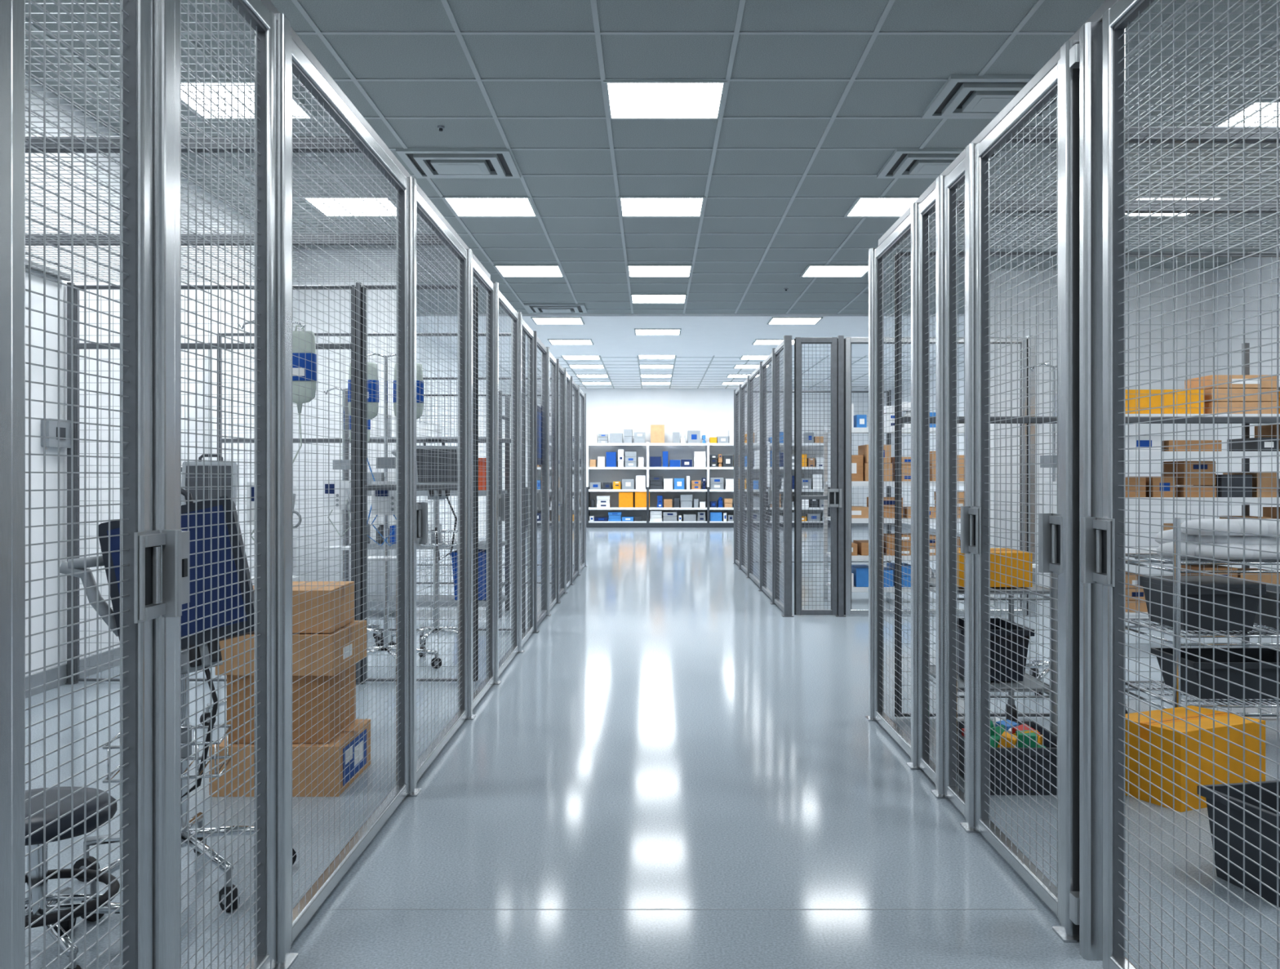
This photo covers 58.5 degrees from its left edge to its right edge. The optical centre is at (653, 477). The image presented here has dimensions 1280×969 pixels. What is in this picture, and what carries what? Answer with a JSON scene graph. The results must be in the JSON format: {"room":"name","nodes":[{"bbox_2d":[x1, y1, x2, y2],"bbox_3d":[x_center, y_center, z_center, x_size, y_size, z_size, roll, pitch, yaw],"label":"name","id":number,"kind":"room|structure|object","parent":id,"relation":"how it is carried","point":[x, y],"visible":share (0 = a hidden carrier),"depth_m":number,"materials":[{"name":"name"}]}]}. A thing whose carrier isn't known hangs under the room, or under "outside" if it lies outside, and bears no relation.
{"room":"medical storage room","nodes":[
{"label":"medical storage room","id":0,"kind":"room"},
{"bbox_2d":[0,0,189,968],"bbox_3d":[-0.815,0.029,1.640,0.094,2.042,0.579,0,0,0],"label":"door","id":1,"kind":"structure","parent":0,"point":[140,603],"depth_m":1.66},
{"bbox_2d":[152,0,275,968],"bbox_3d":[-0.820,0.029,2.137,0.084,2.042,0.614,0,0,0],"label":"door","id":2,"kind":"structure","parent":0,"point":[166,14],"depth_m":2.12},
{"bbox_2d":[25,75,511,675],"bbox_3d":[-3.050,-0.435,11.050,0.100,2.970,27.100,0,0,0],"label":"wall","id":3,"kind":"structure","parent":0,"point":[37,282],"depth_m":6.14,"materials":[{"name":"paint"}]},
{"bbox_2d":[40,418,71,448],"bbox_3d":[-2.978,-0.220,5.710,0.045,0.140,0.220,0,0,0],"label":"switch box","id":4,"kind":"object","parent":3,"relation":"attached to","point":[51,427],"visible":0.66,"depth_m":5.67,"materials":[{"name":"grey plastic"}]},
{"bbox_2d":[25,646,119,697],"bbox_3d":[-2.993,1.000,3.560,0.015,0.100,12.120,0,0,0],"label":"baseboard","id":5,"kind":"structure","parent":3,"relation":"attached to","point":[51,674],"depth_m":5.79,"materials":[{"name":"grey plastic"}]},
{"bbox_2d":[296,250,395,595],"bbox_3d":[-2.525,-0.435,9.670,0.950,2.970,0.100,0,0,0],"label":"wall partition","id":6,"kind":"structure","parent":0,"point":[316,403],"depth_m":9.62,"materials":[{"name":"paint"}]},
{"bbox_2d":[395,177,467,796],"bbox_3d":[-0.815,0.029,4.362,0.094,2.042,1.204,0,0,0],"label":"door","id":7,"kind":"structure","parent":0,"point":[418,512],"depth_m":4.21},
{"bbox_2d":[530,316,584,324],"bbox_3d":[-1.140,-1.884,13.740,0.600,0.012,0.580,0,0,0],"label":"ceiling light panel","id":8,"kind":"object","parent":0,"point":[537,320],"depth_m":13.68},
{"bbox_2d":[547,338,593,345],"bbox_3d":[-1.140,-1.884,15.890,0.600,0.012,0.580,0,0,0],"label":"ceiling light panel","id":9,"kind":"object","parent":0,"point":[553,341],"depth_m":15.81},
{"bbox_2d":[25,526,1279,968],"bbox_3d":[1.100,1.100,11.050,8.400,0.100,27.300,0,0,0],"label":"floor","id":10,"kind":"structure","parent":0,"point":[664,737],"depth_m":3.47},
{"bbox_2d":[25,786,119,968],"bbox_3d":[-1.331,0.872,2.458,0.437,0.356,0.441,0,0,0],"label":"stool","id":11,"kind":"object","parent":10,"relation":"on","point":[51,795],"visible":0.53,"depth_m":2.43,"materials":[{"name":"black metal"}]},
{"bbox_2d":[59,488,296,920],"bbox_3d":[-1.238,0.538,2.959,0.555,1.025,0.555,0,0,0],"label":"chair","id":12,"kind":"object","parent":10,"relation":"on","point":[78,563],"visible":0.44,"depth_m":2.92,"materials":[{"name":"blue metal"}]},
{"bbox_2d":[181,453,237,506],"bbox_3d":[-2.612,0.456,6.712,0.552,1.189,0.552,0,0,0],"label":"cart","id":13,"kind":"object","parent":10,"relation":"on","point":[192,464],"visible":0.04,"depth_m":6.68,"materials":[{"name":"silver metal"}]},
{"bbox_2d":[200,320,316,725],"bbox_3d":[-1.635,0.180,4.980,0.550,1.740,0.578,0,0,0],"label":"stand","id":14,"kind":"object","parent":10,"relation":"on","point":[304,382],"visible":0.36,"depth_m":4.96,"materials":[{"name":"silver metal"}]},
{"bbox_2d":[65,282,477,684],"bbox_3d":[-1.944,0.029,5.830,2.104,2.042,0.056,0,0,0],"label":"wall","id":15,"kind":"structure","parent":10,"relation":"on","point":[77,345],"depth_m":5.82,"materials":[{"name":"grey paint"}]},
{"bbox_2d":[485,282,519,684],"bbox_3d":[-0.815,0.029,6.317,0.094,2.042,1.054,0,0,0],"label":"door","id":16,"kind":"structure","parent":15,"relation":"in","point":[500,499],"depth_m":6.29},
{"bbox_2d":[208,719,370,796],"bbox_3d":[-1.247,0.967,3.975,0.427,0.166,0.430,0,0,0],"label":"cardboard box","id":17,"kind":"object","parent":10,"relation":"on","point":[304,746],"visible":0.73,"depth_m":3.76,"materials":[{"name":"brown cardboard"}]},
{"bbox_2d":[226,663,355,743],"bbox_3d":[-1.250,0.769,3.980,0.346,0.227,0.366,0,0,0],"label":"cardboard box","id":18,"kind":"object","parent":17,"relation":"on","point":[305,680],"visible":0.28,"depth_m":3.80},
{"bbox_2d":[215,620,366,675],"bbox_3d":[-1.245,0.586,3.970,0.404,0.134,0.413,0,0,0],"label":"cardboard box","id":19,"kind":"object","parent":18,"relation":"on","point":[306,642],"visible":0.54,"depth_m":3.77,"materials":[{"name":"cardboard"}]},
{"bbox_2d":[253,581,354,633],"bbox_3d":[-1.232,0.445,3.960,0.327,0.142,0.351,0,0,0],"label":"cardboard box","id":20,"kind":"object","parent":19,"relation":"on","point":[305,587],"visible":0.44,"depth_m":3.79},
{"bbox_2d":[273,13,408,968],"bbox_3d":[-0.820,0.029,3.102,0.084,2.042,1.344,0,0,0],"label":"panel","id":21,"kind":"object","parent":10,"relation":"on","point":[290,59],"depth_m":2.82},
{"bbox_2d":[322,387,383,646],"bbox_3d":[-1.953,0.240,7.178,0.578,1.620,0.556,0,0,0],"label":"stand","id":22,"kind":"object","parent":10,"relation":"on","point":[339,493],"visible":0.37,"depth_m":7.13,"materials":[{"name":"silver metal"}]},
{"bbox_2d":[218,331,525,632],"bbox_3d":[-1.906,0.029,7.760,2.104,2.042,0.056,0,0,0],"label":"wall","id":23,"kind":"structure","parent":10,"relation":"on","point":[523,339],"depth_m":7.76,"materials":[{"name":"grey paint"}]},
{"bbox_2d":[527,330,546,632],"bbox_3d":[-0.815,0.029,8.197,0.094,2.042,0.954,0,0,0],"label":"door","id":24,"kind":"structure","parent":23,"relation":"in","point":[539,344],"depth_m":8.27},
{"bbox_2d":[347,353,441,668],"bbox_3d":[-1.449,0.185,6.264,0.572,1.730,0.569,0,0,0],"label":"stand","id":25,"kind":"object","parent":10,"relation":"on","point":[371,378],"visible":0.27,"depth_m":6.23,"materials":[{"name":"silver metal"}]},
{"bbox_2d":[388,438,457,657],"bbox_3d":[-1.329,0.406,6.935,0.555,1.289,0.548,0,0,0],"label":"cart","id":26,"kind":"object","parent":10,"relation":"on","point":[444,461],"visible":0.49,"depth_m":6.93,"materials":[{"name":"silver metal"}]},
{"bbox_2d":[345,391,509,617],"bbox_3d":[-1.725,0.200,8.800,1.185,1.700,0.500,0,0,0],"label":"shelving unit","id":27,"kind":"object","parent":10,"relation":"on","point":[372,544],"visible":0.24,"depth_m":8.55,"materials":[{"name":"grey paint"}]},
{"bbox_2d":[368,401,442,543],"bbox_3d":[-1.952,-0.037,8.792,0.611,1.070,0.423,0,0,0],"label":"supplies","id":28,"kind":"object","parent":27,"relation":"on","point":[434,428],"visible":0.18,"depth_m":8.61,"materials":[{"name":"grey plastic"}]},
{"bbox_2d":[449,549,485,599],"bbox_3d":[-1.360,0.744,8.790,0.344,0.364,0.384,0,0,0],"label":"storage bin","id":29,"kind":"object","parent":27,"relation":"on","point":[480,553],"visible":0.23,"depth_m":8.62,"materials":[{"name":"plastic"}]},
{"bbox_2d":[478,457,485,490],"bbox_3d":[-1.360,-0.026,8.790,0.324,0.244,0.364,0,0,0],"label":"crate","id":30,"kind":"object","parent":27,"relation":"on","point":[481,462],"visible":0.05,"depth_m":8.63,"materials":[{"name":"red plastic"}]},
{"bbox_2d":[457,248,494,719],"bbox_3d":[-0.820,0.029,5.377,0.084,2.042,0.854,0,0,0],"label":"panel","id":31,"kind":"object","parent":10,"relation":"on","point":[474,270],"depth_m":5.38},
{"bbox_2d":[416,377,550,583],"bbox_3d":[-1.906,0.029,11.200,2.104,2.042,0.056,0,0,0],"label":"wall","id":32,"kind":"structure","parent":10,"relation":"on","point":[424,378],"depth_m":11.20,"materials":[{"name":"metal"}]},
{"bbox_2d":[416,394,573,565],"bbox_3d":[-1.925,0.029,13.500,2.066,2.018,0.026,0,0,0],"label":"wall","id":33,"kind":"structure","parent":10,"relation":"on","point":[482,395],"depth_m":13.50,"materials":[{"name":"metal"}]},
{"bbox_2d":[511,311,534,653],"bbox_3d":[-0.820,0.029,7.282,0.084,2.042,0.904,0,0,0],"label":"panel","id":34,"kind":"object","parent":10,"relation":"on","point":[523,326],"depth_m":7.68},
{"bbox_2d":[541,346,556,616],"bbox_3d":[-0.820,0.029,9.102,0.084,2.042,0.884,0,0,0],"label":"panel","id":35,"kind":"object","parent":10,"relation":"on","point":[550,358],"depth_m":9.14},
{"bbox_2d":[551,358,564,603],"bbox_3d":[-0.815,0.029,9.952,0.094,2.042,0.844,0,0,0],"label":"door","id":36,"kind":"structure","parent":10,"relation":"on","point":[560,491],"depth_m":10.04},
{"bbox_2d":[559,368,570,593],"bbox_3d":[-0.820,0.029,10.767,0.084,2.042,0.814,0,0,0],"label":"panel","id":37,"kind":"object","parent":10,"relation":"on","point":[567,378],"depth_m":11.12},
{"bbox_2d":[566,376,577,585],"bbox_3d":[-0.820,0.029,11.717,0.084,2.042,1.114,0,0,0],"label":"panel","id":38,"kind":"object","parent":10,"relation":"on","point":[573,384],"visible":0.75,"depth_m":11.88,"materials":[{"name":"grey paint"}]},
{"bbox_2d":[577,385,587,575],"bbox_3d":[-0.820,0.029,12.900,0.084,2.042,1.280,0,0,0],"label":"panel","id":39,"kind":"object","parent":10,"relation":"on","point":[580,393],"visible":0.73,"depth_m":13.42,"materials":[{"name":"metal"}]},
{"bbox_2d":[525,441,830,527],"bbox_3d":[0.525,0.150,24.250,6.400,1.800,0.500,0,0,0],"label":"shelving unit","id":40,"kind":"object","parent":10,"relation":"on","point":[647,444],"visible":0.59,"depth_m":24.00,"materials":[{"name":"white metal"}]},
{"bbox_2d":[618,492,633,506],"bbox_3d":[-0.570,0.467,24.210,0.301,0.316,0.380,0,0,0],"label":"storage box","id":41,"kind":"object","parent":40,"relation":"in","point":[625,499],"visible":1,"depth_m":24.02,"materials":[{"name":"cardboard"}]},
{"bbox_2d":[635,491,649,506],"bbox_3d":[-0.225,0.452,24.210,0.311,0.346,0.380,0,0,0],"label":"storage box","id":42,"kind":"object","parent":40,"relation":"in","point":[640,496],"visible":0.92,"depth_m":24.02,"materials":[{"name":"cardboard"}]},
{"bbox_2d":[650,424,664,443],"bbox_3d":[0.095,-0.918,24.210,0.291,0.385,0.380,0,0,0],"label":"cardboard box","id":43,"kind":"object","parent":40,"relation":"on","point":[657,431],"visible":0.93,"depth_m":24.02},
{"bbox_2d":[537,448,823,520],"bbox_3d":[0.521,0.160,24.256,6.263,1.516,0.479,0,0,0],"label":"supplies","id":44,"kind":"object","parent":40,"relation":"on","point":[699,459],"visible":0.4,"depth_m":24.06,"materials":[{"name":"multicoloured plastic"}]},
{"bbox_2d":[549,429,823,443],"bbox_3d":[0.521,-0.868,24.257,6.255,0.292,0.464,0,0,0],"label":"supplies","id":45,"kind":"object","parent":40,"relation":"on","point":[693,437],"visible":0.54,"depth_m":24.06,"materials":[{"name":"cardboard"}]},
{"bbox_2d":[526,522,829,527],"bbox_3d":[0.525,1.000,23.985,6.350,0.100,0.020,0,0,0],"label":"plinth","id":46,"kind":"object","parent":10,"relation":"on","point":[588,524],"visible":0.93,"depth_m":23.97,"materials":[{"name":"grey plastic"}]},
{"bbox_2d":[332,908,1035,909],"bbox_3d":[0.075,1.050,2.780,1.710,0.001,0.003,0,0,0],"label":"trim","id":47,"kind":"structure","parent":10,"relation":"on","point":[332,908],"depth_m":2.78,"materials":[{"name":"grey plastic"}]},
{"bbox_2d":[733,383,742,569],"bbox_3d":[1.020,-0.011,13.550,0.084,2.122,0.980,0,0,0],"label":"panel","id":48,"kind":"object","parent":10,"relation":"on","point":[736,393],"visible":0.66,"depth_m":13.80,"materials":[{"name":"grey paint"}]},
{"bbox_2d":[740,375,753,577],"bbox_3d":[1.020,-0.011,12.517,0.084,2.122,1.114,0,0,0],"label":"panel","id":49,"kind":"object","parent":10,"relation":"on","point":[745,384],"visible":0.72,"depth_m":12.61,"materials":[{"name":"grey paint"}]},
{"bbox_2d":[748,361,766,591],"bbox_3d":[1.020,-0.011,11.267,0.084,2.122,1.414,0,0,0],"label":"panel","id":50,"kind":"object","parent":10,"relation":"on","point":[758,370],"visible":0.68,"depth_m":11.39,"materials":[{"name":"grey paint"}]},
{"bbox_2d":[761,348,775,604],"bbox_3d":[1.015,-0.011,10.017,0.094,2.122,1.114,0,0,0],"label":"panel","id":51,"kind":"object","parent":10,"relation":"on","point":[770,358],"visible":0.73,"depth_m":10.17,"materials":[{"name":"grey paint"}]},
{"bbox_2d":[773,335,794,617],"bbox_3d":[1.020,-0.011,9.042,0.084,2.122,0.864,0,0,0],"label":"mesh partition panel","id":52,"kind":"object","parent":10,"relation":"on","point":[783,352],"visible":1,"depth_m":9.02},
{"bbox_2d":[744,390,891,562],"bbox_3d":[1.999,-0.011,14.000,1.854,2.122,0.056,0,0,0],"label":"wall","id":53,"kind":"structure","parent":10,"relation":"on","point":[887,392],"depth_m":13.99,"materials":[{"name":"metal"}]},
{"bbox_2d":[865,202,921,769],"bbox_3d":[0.970,0.029,4.560,0.084,2.042,0.900,0,0,0],"label":"panel","id":54,"kind":"object","parent":10,"relation":"on","point":[876,255],"depth_m":4.83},
{"bbox_2d":[824,423,993,604],"bbox_3d":[2.150,0.300,9.700,1.335,1.500,0.500,0,0,0],"label":"shelving unit","id":55,"kind":"object","parent":10,"relation":"on","point":[854,430],"visible":0.25,"depth_m":9.45,"materials":[{"name":"white metal"}]},
{"bbox_2d":[851,444,964,555],"bbox_3d":[2.146,0.187,9.695,1.212,0.922,0.426,0,0,0],"label":"supplies","id":56,"kind":"object","parent":55,"relation":"on","point":[860,463],"visible":0.3,"depth_m":9.51,"materials":[{"name":"cardboard"}]},
{"bbox_2d":[851,401,964,586],"bbox_3d":[2.140,0.139,9.697,1.187,1.539,0.440,0,0,0],"label":"supplies","id":57,"kind":"object","parent":55,"relation":"on","point":[860,573],"visible":0.27,"depth_m":9.49,"materials":[{"name":"paper"}]},
{"bbox_2d":[917,175,948,798],"bbox_3d":[0.970,0.029,3.932,0.084,2.042,0.384,0,0,0],"label":"panel","id":58,"kind":"object","parent":10,"relation":"on","point":[935,200],"depth_m":4.02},
{"bbox_2d":[844,335,1037,617],"bbox_3d":[2.173,-0.011,8.650,1.454,2.122,0.084,0,0,0],"label":"frame","id":59,"kind":"object","parent":10,"relation":"on","point":[848,341],"visible":0.77,"depth_m":8.63,"materials":[{"name":"metal"}]},
{"bbox_2d":[794,335,845,617],"bbox_3d":[1.262,-0.011,8.642,0.384,2.122,0.088,0,0,0],"label":"door","id":60,"kind":"structure","parent":59,"relation":"attached to","point":[835,497],"depth_m":8.63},
{"bbox_2d":[943,143,979,832],"bbox_3d":[0.970,0.029,3.567,0.084,2.042,0.374,0,0,0],"label":"panel","id":61,"kind":"object","parent":10,"relation":"on","point":[964,171],"depth_m":3.70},
{"bbox_2d":[929,572,1057,734],"bbox_3d":[1.330,0.690,4.590,0.409,0.720,0.610,0,0,0],"label":"wire shelving unit","id":62,"kind":"object","parent":10,"relation":"on","point":[1053,581],"visible":0.2,"depth_m":4.33,"materials":[{"name":"chrome-plated steel wire"},{"name":"rubber"}]},
{"bbox_2d":[957,547,1031,586],"bbox_3d":[1.320,0.355,4.550,0.281,0.133,0.300,0,0,0],"label":"storage box","id":63,"kind":"object","parent":62,"relation":"on","point":[1026,555],"visible":0.3,"depth_m":4.40,"materials":[{"name":"cardboard"}]},
{"bbox_2d":[957,617,1034,680],"bbox_3d":[1.330,0.690,4.600,0.284,0.204,0.384,0,0,0],"label":"storage bin","id":64,"kind":"object","parent":62,"relation":"on","point":[960,622],"visible":0.5,"depth_m":4.44,"materials":[{"name":"plastic"}]},
{"bbox_2d":[957,716,1057,795],"bbox_3d":[1.220,0.948,3.950,0.344,0.205,0.424,0,0,0],"label":"bin","id":65,"kind":"object","parent":10,"relation":"on","point":[1033,725],"visible":0.62,"depth_m":3.77,"materials":[{"name":"grey plastic"}]},
{"bbox_2d":[1025,363,1057,695],"bbox_3d":[1.997,0.240,5.723,0.578,1.620,0.556,0,0,0],"label":"stand","id":66,"kind":"object","parent":10,"relation":"on","point":[1046,458],"visible":0.16,"depth_m":5.68,"materials":[{"name":"silver metal"}]},
{"bbox_2d":[878,0,1279,248],"bbox_3d":[1.970,-1.017,2.850,1.990,0.046,4.202,0,0,0],"label":"cage","id":67,"kind":"object","parent":10,"relation":"on","point":[1253,137],"visible":0.38,"depth_m":3.60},
{"bbox_2d":[1069,22,1102,960],"bbox_3d":[0.968,0.030,2.530,0.065,2.040,0.091,0,0,0],"label":"post","id":68,"kind":"object","parent":10,"relation":"on","point":[1085,904],"visible":0.83,"depth_m":2.49,"materials":[{"name":"metal"}]},
{"bbox_2d":[894,251,1279,716],"bbox_3d":[1.989,0.029,4.970,1.874,2.042,0.056,0,0,0],"label":"wall","id":69,"kind":"structure","parent":10,"relation":"on","point":[907,419],"depth_m":4.97,"materials":[{"name":"grey paint"}]},
{"bbox_2d":[1125,705,1265,812],"bbox_3d":[1.775,0.924,3.800,0.401,0.251,0.280,0,0,-26],"label":"storage box","id":70,"kind":"object","parent":10,"relation":"on","point":[1252,728],"visible":0.59,"depth_m":3.69,"materials":[{"name":"cardboard"}]},
{"bbox_2d":[1125,517,1279,715],"bbox_3d":[2.350,0.600,4.500,0.829,0.900,0.590,0,0,0],"label":"wire shelving unit","id":71,"kind":"object","parent":10,"relation":"on","point":[1155,557],"visible":0.39,"depth_m":4.29,"materials":[{"name":"silver metal"}]},
{"bbox_2d":[1137,575,1266,630],"bbox_3d":[2.150,0.492,4.500,0.324,0.180,0.384,0,0,0],"label":"storage bin","id":72,"kind":"object","parent":71,"relation":"on","point":[1252,588],"visible":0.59,"depth_m":4.34,"materials":[{"name":"plastic"}]},
{"bbox_2d":[1151,647,1279,698],"bbox_3d":[2.300,0.770,4.500,0.524,0.144,0.384,0,0,0],"label":"storage bin","id":73,"kind":"object","parent":71,"relation":"on","point":[1269,655],"visible":0.62,"depth_m":4.34,"materials":[{"name":"plastic"}]},
{"bbox_2d":[1154,518,1279,559],"bbox_3d":[2.348,0.236,4.496,0.728,0.152,0.338,0,0,0],"label":"linens","id":74,"kind":"object","parent":71,"relation":"on","point":[1251,526],"visible":0.77,"depth_m":4.37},
{"bbox_2d":[1253,584,1279,629],"bbox_3d":[2.540,0.510,4.500,0.344,0.144,0.384,0,0,0],"label":"storage bin","id":75,"kind":"object","parent":71,"relation":"on","point":[1268,607],"visible":0.27,"depth_m":4.44,"materials":[{"name":"plastic"}]},
{"bbox_2d":[1125,342,1279,643],"bbox_3d":[3.750,0.100,6.975,2.035,1.900,0.550,0,0,0],"label":"shelving unit","id":76,"kind":"object","parent":10,"relation":"on","point":[1131,454],"visible":0.11,"depth_m":6.70,"materials":[{"name":"grey paint"}]},
{"bbox_2d":[1125,424,1279,612],"bbox_3d":[3.747,0.237,6.972,1.912,1.122,0.491,0,0,0],"label":"supplies","id":77,"kind":"object","parent":76,"relation":"on","point":[1268,512],"visible":0.45,"depth_m":6.77,"materials":[{"name":"cardboard"}]},
{"bbox_2d":[1125,374,1279,413],"bbox_3d":[3.748,-0.545,6.949,1.900,0.347,0.408,0,0,0],"label":"supplies","id":78,"kind":"object","parent":76,"relation":"on","point":[1251,386],"visible":0.7,"depth_m":6.77,"materials":[{"name":"yellow cardboard"}]},
{"bbox_2d":[1197,780,1279,906],"bbox_3d":[1.650,0.933,2.930,0.364,0.234,0.284,0,0,-12],"label":"storage bin","id":79,"kind":"object","parent":10,"relation":"on","point":[1252,790],"visible":0.65,"depth_m":2.91,"materials":[{"name":"plastic"}]},
{"bbox_2d":[25,0,1279,313],"bbox_3d":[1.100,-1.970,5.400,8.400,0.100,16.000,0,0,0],"label":"ceiling","id":80,"kind":"structure","parent":0,"point":[366,56],"depth_m":6.23,"materials":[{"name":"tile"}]},
{"bbox_2d":[181,80,313,119],"bbox_3d":[-2.100,-1.914,5.800,0.600,0.012,0.580,0,0,0],"label":"ceiling light panel","id":81,"kind":"object","parent":80,"relation":"in","point":[214,82],"depth_m":5.81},
{"bbox_2d":[302,195,395,217],"bbox_3d":[-2.100,-1.914,8.080,0.600,0.012,0.580,0,0,0],"label":"ceiling light panel","id":82,"kind":"object","parent":80,"relation":"in","point":[307,198],"depth_m":8.02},
{"bbox_2d":[395,149,520,178],"bbox_3d":[-1.170,-1.899,6.960,0.660,0.042,0.600,0,0,0],"label":"ceiling air vent","id":83,"kind":"object","parent":80,"relation":"in","point":[423,163],"depth_m":6.88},
{"bbox_2d":[441,195,537,217],"bbox_3d":[-1.140,-1.914,8.080,0.600,0.012,0.580,0,0,0],"label":"ceiling light panel","id":84,"kind":"object","parent":80,"relation":"in","point":[461,206],"depth_m":8.05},
{"bbox_2d":[493,264,564,276],"bbox_3d":[-1.140,-1.914,10.590,0.600,0.012,0.580,0,0,0],"label":"ceiling light panel","id":85,"kind":"object","parent":80,"relation":"in","point":[504,270],"depth_m":10.55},
{"bbox_2d":[537,405,550,464],"bbox_3d":[-0.870,-0.325,8.825,0.060,0.450,1.150,0,0,0],"label":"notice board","id":86,"kind":"object","parent":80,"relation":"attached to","point":[538,406],"visible":0.02,"depth_m":8.80,"materials":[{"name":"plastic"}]},
{"bbox_2d":[524,303,586,312],"bbox_3d":[-1.090,-1.899,12.900,0.660,0.042,0.600,0,0,0],"label":"ceiling air vent","id":87,"kind":"object","parent":80,"relation":"in","point":[532,308],"depth_m":12.77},
{"bbox_2d":[25,0,1279,388],"bbox_3d":[1.100,-1.917,11.050,8.200,0.006,27.100,0,0,0],"label":"grid","id":88,"kind":"object","parent":80,"relation":"attached to","point":[457,32],"visible":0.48,"depth_m":6.08,"materials":[{"name":"grey"}]},
{"bbox_2d":[630,293,687,303],"bbox_3d":[0.060,-1.914,12.240,0.600,0.012,0.580,0,0,0],"label":"ceiling light panel","id":89,"kind":"object","parent":80,"relation":"in","point":[635,298],"depth_m":12.19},
{"bbox_2d":[626,264,693,276],"bbox_3d":[0.060,-1.914,10.590,0.600,0.012,0.580,0,0,0],"label":"ceiling light panel","id":90,"kind":"object","parent":80,"relation":"in","point":[633,270],"depth_m":10.55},
{"bbox_2d":[617,195,706,217],"bbox_3d":[0.060,-1.914,8.080,0.600,0.012,0.580,0,0,0],"label":"ceiling light panel","id":91,"kind":"object","parent":80,"relation":"in","point":[628,206],"depth_m":8.05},
{"bbox_2d":[603,80,727,119],"bbox_3d":[0.060,-1.914,5.800,0.600,0.012,0.580,0,0,0],"label":"ceiling light panel","id":92,"kind":"object","parent":80,"relation":"in","point":[624,100],"depth_m":5.77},
{"bbox_2d":[800,264,868,276],"bbox_3d":[1.700,-1.914,10.590,0.600,0.012,0.580,0,0,0],"label":"ceiling light panel","id":93,"kind":"object","parent":80,"relation":"in","point":[811,270],"depth_m":10.55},
{"bbox_2d":[844,195,919,217],"bbox_3d":[1.700,-1.914,8.080,0.600,0.012,0.580,0,0,0],"label":"ceiling light panel","id":94,"kind":"object","parent":80,"relation":"in","point":[864,206],"depth_m":8.05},
{"bbox_2d":[876,149,1009,178],"bbox_3d":[1.750,-1.899,6.960,0.660,0.042,0.600,0,0,0],"label":"ceiling air vent","id":95,"kind":"object","parent":80,"relation":"in","point":[903,163],"depth_m":6.87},
{"bbox_2d":[921,75,1057,118],"bbox_3d":[1.750,-1.899,5.750,0.660,0.042,0.600,0,0,0],"label":"ceiling air vent","id":96,"kind":"object","parent":80,"relation":"in","point":[962,96],"depth_m":5.68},
{"bbox_2d":[1125,195,1225,217],"bbox_3d":[3.600,-1.914,8.080,0.600,0.012,0.580,0,0,0],"label":"ceiling light panel","id":97,"kind":"object","parent":80,"relation":"in","point":[1144,198],"depth_m":7.86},
{"bbox_2d":[1211,99,1279,126],"bbox_3d":[3.350,-1.914,6.090,0.600,0.012,0.580,0,0,0],"label":"ceiling light panel","id":98,"kind":"object","parent":80,"relation":"in","point":[1263,101],"depth_m":6.02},
{"bbox_2d":[639,364,674,368],"bbox_3d":[0.060,-1.914,19.690,0.600,0.012,0.580,0,0,0],"label":"ceiling light panel","id":99,"kind":"object","parent":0,"point":[642,366],"depth_m":19.60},
{"bbox_2d":[634,328,681,335],"bbox_3d":[0.060,-1.884,14.790,0.600,0.012,0.580,0,0,0],"label":"ceiling light panel","id":100,"kind":"object","parent":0,"point":[637,331],"depth_m":14.75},
{"bbox_2d":[416,313,964,355],"bbox_3d":[1.100,-1.955,15.550,8.400,0.130,4.300,0,0,0],"label":"ceiling","id":101,"kind":"structure","parent":0,"point":[611,334],"depth_m":14.91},
{"bbox_2d":[767,316,822,324],"bbox_3d":[1.700,-1.884,13.740,0.600,0.012,0.580,0,0,0],"label":"ceiling light panel","id":102,"kind":"object","parent":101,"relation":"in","point":[774,320],"depth_m":13.68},
{"bbox_2d":[525,388,894,520],"bbox_3d":[1.100,-0.435,24.650,8.200,2.970,0.100,0,0,0],"label":"wall","id":103,"kind":"structure","parent":0,"point":[709,411],"depth_m":24.60,"materials":[{"name":"paint"}]},
{"bbox_2d":[478,355,964,388],"bbox_3d":[1.100,-1.970,21.200,8.400,0.100,7.000,0,0,0],"label":"ceiling far section","id":104,"kind":"structure","parent":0,"point":[610,366],"depth_m":20.76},
{"bbox_2d":[568,364,604,368],"bbox_3d":[-1.140,-1.914,19.690,0.600,0.012,0.580,0,0,0],"label":"ceiling light panel","id":105,"kind":"object","parent":104,"relation":"in","point":[571,366],"depth_m":19.60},
{"bbox_2d":[751,338,794,345],"bbox_3d":[1.700,-1.884,15.890,0.600,0.012,0.580,0,0,0],"label":"ceiling light panel","id":106,"kind":"object","parent":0,"point":[757,341],"depth_m":15.81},
{"bbox_2d":[960,40,1079,942],"bbox_3d":[0.965,0.029,2.999,0.094,2.042,0.838,0,0,0],"label":"door","id":107,"kind":"structure","parent":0,"point":[1058,534],"depth_m":2.83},
{"bbox_2d":[902,246,1279,570],"bbox_3d":[5.250,-0.435,11.050,0.100,2.970,27.100,0,0,0],"label":"wall","id":108,"kind":"structure","parent":0,"point":[1269,272],"depth_m":10.15,"materials":[{"name":"paint"}]},
{"bbox_2d":[990,270,1213,587],"bbox_3d":[4.090,-0.435,10.650,2.220,2.970,0.100,0,0,0],"label":"wall","id":109,"kind":"structure","parent":0,"point":[1206,278],"depth_m":10.60,"materials":[{"name":"paint"}]},
{"bbox_2d":[1080,0,1279,968],"bbox_3d":[0.965,0.029,2.009,0.094,2.042,0.898,0,0,0],"label":"door","id":110,"kind":"structure","parent":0,"point":[1103,540],"depth_m":2.26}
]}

